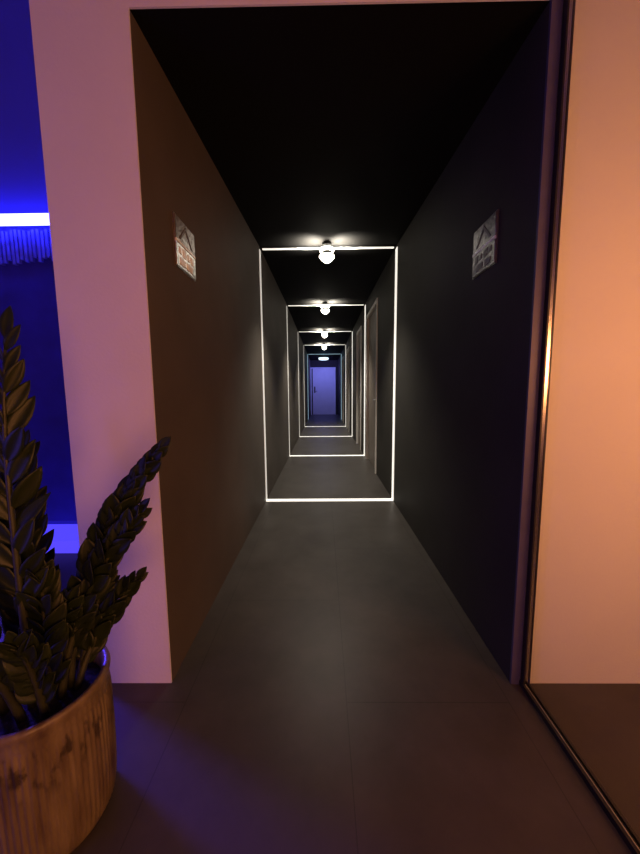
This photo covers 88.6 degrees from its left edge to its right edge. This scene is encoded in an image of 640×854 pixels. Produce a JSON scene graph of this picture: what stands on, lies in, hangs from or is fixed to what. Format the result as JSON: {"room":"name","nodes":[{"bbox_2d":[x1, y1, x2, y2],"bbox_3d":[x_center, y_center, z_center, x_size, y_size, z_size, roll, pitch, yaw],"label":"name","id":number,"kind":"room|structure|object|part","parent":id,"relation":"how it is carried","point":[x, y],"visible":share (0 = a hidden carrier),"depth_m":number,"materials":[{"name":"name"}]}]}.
{"room":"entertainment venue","nodes":[
{"label":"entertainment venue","id":0,"kind":"room"},
{"bbox_2d":[0,0,76,523],"bbox_3d":[-2.748,-1.262,2.554,3.670,4.300,0.100,0,6,1],"label":"wall","id":1,"kind":"structure","parent":0,"point":[22,171],"depth_m":2.39,"materials":[{"name":"paint"}]},
{"bbox_2d":[0,229,76,520],"bbox_3d":[-2.720,-0.344,2.575,3.610,2.250,0.057,0,6,1],"label":"panelling","id":2,"kind":"object","parent":1,"relation":"attached to","point":[27,279],"visible":0.29,"depth_m":2.54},
{"bbox_2d":[0,213,49,225],"bbox_3d":[-2.731,-1.495,2.384,3.610,0.072,0.036,0,6,1],"label":"light bar","id":3,"kind":"object","parent":2,"relation":"attached to","point":[20,219],"visible":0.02,"depth_m":2.36,"materials":[{"name":"white plastic"}]},
{"bbox_2d":[130,11,310,680],"bbox_3d":[-0.674,-1.192,8.621,0.288,2.800,15.014,0,6,1],"label":"wall","id":4,"kind":"structure","parent":0,"point":[206,341],"depth_m":1.68,"materials":[{"name":"brown paint"}]},
{"bbox_2d":[172,211,195,281],"bbox_3d":[-0.597,-0.788,1.454,0.012,0.210,0.210,0,6,1],"label":"wall sign","id":5,"kind":"object","parent":4,"relation":"attached to","point":[183,239],"visible":1,"depth_m":1.43,"materials":[{"name":"metal"}]},
{"bbox_3d":[-0.595,-0.841,1.448,0.004,0.094,0.200,0,6,1],"label":"panel","id":6,"kind":"part","parent":5,"relation":"part of","materials":[{"name":"silver metal"}]},
{"bbox_3d":[-0.594,-0.736,1.459,0.004,0.094,0.200,0,6,1],"label":"panel","id":7,"kind":"part","parent":5,"relation":"part of","materials":[{"name":"silver metal"}]},
{"bbox_2d":[298,330,352,436],"bbox_3d":[0.136,-1.062,8.182,1.339,2.624,0.100,0,6,1],"label":"light strip frame","id":8,"kind":"object","parent":4,"relation":"attached to","point":[330,330],"visible":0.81,"depth_m":8.09,"materials":[{"name":"white plastic"}]},
{"bbox_2d":[286,303,365,455],"bbox_3d":[0.112,-0.791,5.717,1.339,2.624,0.090,0,6,1],"label":"light strip frame","id":9,"kind":"object","parent":4,"relation":"attached to","point":[353,303],"visible":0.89,"depth_m":5.69,"materials":[{"name":"white plastic"}]},
{"bbox_2d":[259,245,397,501],"bbox_3d":[0.089,-0.497,3.335,1.339,2.559,0.072,0,6,1],"label":"light strip frame","id":10,"kind":"object","parent":4,"relation":"attached to","point":[333,246],"visible":0.89,"depth_m":3.29,"materials":[{"name":"white plastic"}]},
{"bbox_2d":[0,414,639,853],"bbox_3d":[-0.181,0.534,6.147,8.700,0.100,20.300,0,6,1],"label":"floor","id":11,"kind":"structure","parent":0,"point":[334,694],"depth_m":1.15,"materials":[{"name":"grey stone"}]},
{"bbox_2d":[44,524,79,552],"bbox_3d":[-2.712,0.858,2.530,3.610,0.090,0.309,0,6,1],"label":"plinth","id":12,"kind":"object","parent":11,"relation":"on","point":[66,537],"visible":0.02,"depth_m":2.41,"materials":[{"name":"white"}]},
{"bbox_2d":[0,305,170,853],"bbox_3d":[-0.727,0.395,0.807,0.552,1.352,0.431,1,6,13],"label":"potted plant","id":13,"kind":"object","parent":11,"relation":"on","point":[58,743],"visible":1,"depth_m":0.80,"materials":[{"name":"green leaf"},{"name":"wood"},{"name":"dark soil"}]},
{"bbox_3d":[-0.895,0.429,0.734,0.256,0.602,0.025,-4,7,-29],"label":"stem","id":14,"kind":"part","parent":13,"relation":"part of","materials":[{"name":"plant"}]},
{"bbox_3d":[-0.738,0.516,0.719,0.029,0.431,0.148,0,6,1],"label":"stem","id":15,"kind":"part","parent":13,"relation":"part of","materials":[{"name":"plant"}]},
{"bbox_3d":[-0.726,0.261,0.787,0.037,0.919,0.022,-3,7,-22],"label":"stem","id":16,"kind":"part","parent":13,"relation":"part of","materials":[{"name":"plant"}]},
{"bbox_3d":[-0.673,0.599,0.774,0.020,0.251,0.079,-3,7,-18],"label":"stem","id":17,"kind":"part","parent":13,"relation":"part of","materials":[{"name":"plant"}]},
{"bbox_3d":[-0.698,0.543,0.834,0.028,0.349,0.019,2,7,23],"label":"stem","id":18,"kind":"part","parent":13,"relation":"part of","materials":[{"name":"plant"}]},
{"bbox_3d":[-0.729,0.865,0.882,0.306,0.401,0.306,0,6,1],"label":"pot","id":19,"kind":"part","parent":13,"relation":"part of","materials":[{"name":"brown wood"}]},
{"bbox_3d":[-0.573,0.389,0.915,0.265,0.636,0.036,-3,7,-23],"label":"stem","id":20,"kind":"part","parent":13,"relation":"part of","materials":[{"name":"plant"}]},
{"bbox_3d":[-0.653,0.572,0.935,0.020,0.271,0.100,3,7,27],"label":"stem","id":21,"kind":"part","parent":13,"relation":"part of","materials":[{"name":"plant"}]},
{"bbox_3d":[-0.589,0.474,0.872,0.208,0.476,0.088,0,6,1],"label":"stem","id":22,"kind":"part","parent":13,"relation":"part of","materials":[{"name":"plant"}]},
{"bbox_3d":[-0.603,0.578,0.923,0.138,0.263,0.108,0,6,1],"label":"stem","id":23,"kind":"part","parent":13,"relation":"part of","materials":[{"name":"plant"}]},
{"bbox_2d":[305,426,345,426],"bbox_3d":[0.178,-0.022,10.660,1.294,0.010,0.100,0,6,1],"label":"light strip frame","id":24,"kind":"object","parent":11,"relation":"attached to","point":[305,426],"depth_m":10.64,"materials":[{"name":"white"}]},
{"bbox_2d":[519,0,639,853],"bbox_3d":[0.765,-0.387,-0.664,0.032,3.200,3.579,0,6,1],"label":"frame","id":25,"kind":"structure","parent":11,"relation":"on","point":[627,833],"depth_m":1.10,"materials":[{"name":"black"}]},
{"bbox_2d":[310,360,337,414],"bbox_3d":[0.212,-1.915,15.960,1.339,2.620,0.150,0,6,1],"label":"wall","id":26,"kind":"structure","parent":0,"point":[313,363],"depth_m":15.77,"materials":[{"name":"black paint"}]},
{"bbox_2d":[310,367,335,414],"bbox_3d":[0.152,-1.739,15.924,1.206,2.279,0.141,0,6,1],"label":"door","id":27,"kind":"structure","parent":26,"relation":"in","point":[323,379],"depth_m":15.93,"materials":[{"name":"white paint"}]},
{"bbox_2d":[29,0,639,682],"bbox_3d":[1.545,-1.217,1.803,4.930,4.300,1.520,0,6,1],"label":"wall","id":28,"kind":"structure","parent":0,"point":[587,615],"depth_m":1.15,"materials":[{"name":"white paint"}]},
{"bbox_2d":[509,0,562,683],"bbox_3d":[0.756,-0.170,1.162,0.035,2.372,0.010,0,6,1],"label":"trim","id":29,"kind":"structure","parent":28,"relation":"attached to","point":[556,6],"depth_m":1.14,"materials":[{"name":"black metal"}]},
{"bbox_2d":[130,0,549,359],"bbox_3d":[0.129,-2.399,8.456,1.439,0.478,14.964,0,6,1],"label":"ceiling","id":30,"kind":"structure","parent":0,"point":[336,124],"depth_m":1.48,"materials":[{"name":"black paint"}]},
{"bbox_2d":[318,356,328,359],"bbox_3d":[0.152,-2.946,14.062,0.500,0.155,0.500,0,6,1],"label":"panel light","id":31,"kind":"object","parent":30,"relation":"attached to","point":[319,357],"visible":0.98,"depth_m":13.90,"materials":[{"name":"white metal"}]},
{"bbox_2d":[303,344,345,347],"bbox_3d":[0.141,-2.563,10.381,1.324,0.092,0.100,0,6,1],"label":"light strip frame","id":32,"kind":"object","parent":30,"relation":"attached to","point":[304,344],"depth_m":10.37,"materials":[{"name":"white plastic"}]},
{"bbox_2d":[322,330,327,337],"bbox_3d":[0.112,-2.260,7.960,0.146,0.186,0.146,0,6,1],"label":"ceiling lamp","id":33,"kind":"object","parent":30,"relation":"attached to","point":[324,332],"visible":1,"depth_m":7.92,"materials":[{"name":"grey"}]},
{"bbox_2d":[321,302,329,313],"bbox_3d":[0.088,-1.987,5.495,0.146,0.186,0.146,0,6,1],"label":"ceiling lamp","id":34,"kind":"object","parent":30,"relation":"attached to","point":[325,310],"visible":1,"depth_m":5.45,"materials":[{"name":"grey"}]},
{"bbox_3d":[0.089,-1.929,5.502,0.146,0.070,0.146,0,6,1],"label":"glass","id":35,"kind":"part","parent":34,"relation":"part of","materials":[{"name":"white glass"}]},
{"bbox_2d":[319,241,333,263],"bbox_3d":[0.066,-1.655,3.117,0.146,0.186,0.146,0,6,1],"label":"ceiling lamp","id":36,"kind":"object","parent":30,"relation":"attached to","point":[326,249],"visible":1,"depth_m":3.08,"materials":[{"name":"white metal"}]},
{"bbox_3d":[0.066,-1.597,3.124,0.146,0.070,0.146,0,6,1],"label":"glass","id":37,"kind":"part","parent":36,"relation":"part of","materials":[{"name":"white glass"}]},
{"bbox_3d":[0.065,-1.681,3.115,0.136,0.030,0.136,0,6,1],"label":"glass","id":38,"kind":"part","parent":36,"relation":"part of","materials":[{"name":"white glass"}]},
{"bbox_2d":[338,1,549,680],"bbox_3d":[0.909,-1.204,8.605,0.200,2.800,15.014,0,6,1],"label":"wall","id":39,"kind":"structure","parent":0,"point":[462,342],"depth_m":1.63,"materials":[{"name":"black paint"}]},
{"bbox_2d":[342,356,343,422],"bbox_3d":[0.894,-1.361,12.065,0.132,2.358,0.896,0,6,1],"label":"door","id":40,"kind":"structure","parent":39,"relation":"in","point":[343,356],"depth_m":11.74,"materials":[{"name":"beige laminate"}]},
{"bbox_2d":[347,347,348,428],"bbox_3d":[0.869,-1.085,9.551,0.132,2.358,0.876,0,6,1],"label":"door","id":41,"kind":"structure","parent":39,"relation":"in","point":[348,347],"depth_m":9.85,"materials":[{"name":"beige laminate"}]},
{"bbox_2d":[356,326,361,449],"bbox_3d":[0.841,-0.768,6.668,0.132,2.358,0.836,0,6,1],"label":"door","id":42,"kind":"structure","parent":39,"relation":"in","point":[359,332],"depth_m":6.94,"materials":[{"name":"beige laminate"}]},
{"bbox_2d":[365,298,377,473],"bbox_3d":[0.824,-0.580,4.949,0.132,2.358,1.056,0,6,1],"label":"door","id":43,"kind":"structure","parent":39,"relation":"in","point":[372,316],"depth_m":5.07,"materials":[{"name":"beige laminate"}]},
{"bbox_2d":[472,209,498,279],"bbox_3d":[0.731,-0.800,1.459,0.012,0.210,0.210,0,6,1],"label":"wall sign","id":44,"kind":"object","parent":39,"relation":"attached to","point":[485,246],"visible":1,"depth_m":1.43,"materials":[{"name":"metal"}]},
{"bbox_3d":[0.729,-0.748,1.465,0.004,0.094,0.200,0,6,1],"label":"panel","id":45,"kind":"part","parent":44,"relation":"part of","materials":[{"name":"silver metal"}]},
{"bbox_3d":[0.728,-0.853,1.454,0.004,0.094,0.200,0,6,1],"label":"panel","id":46,"kind":"part","parent":44,"relation":"part of","materials":[{"name":"silver metal"}]}
]}

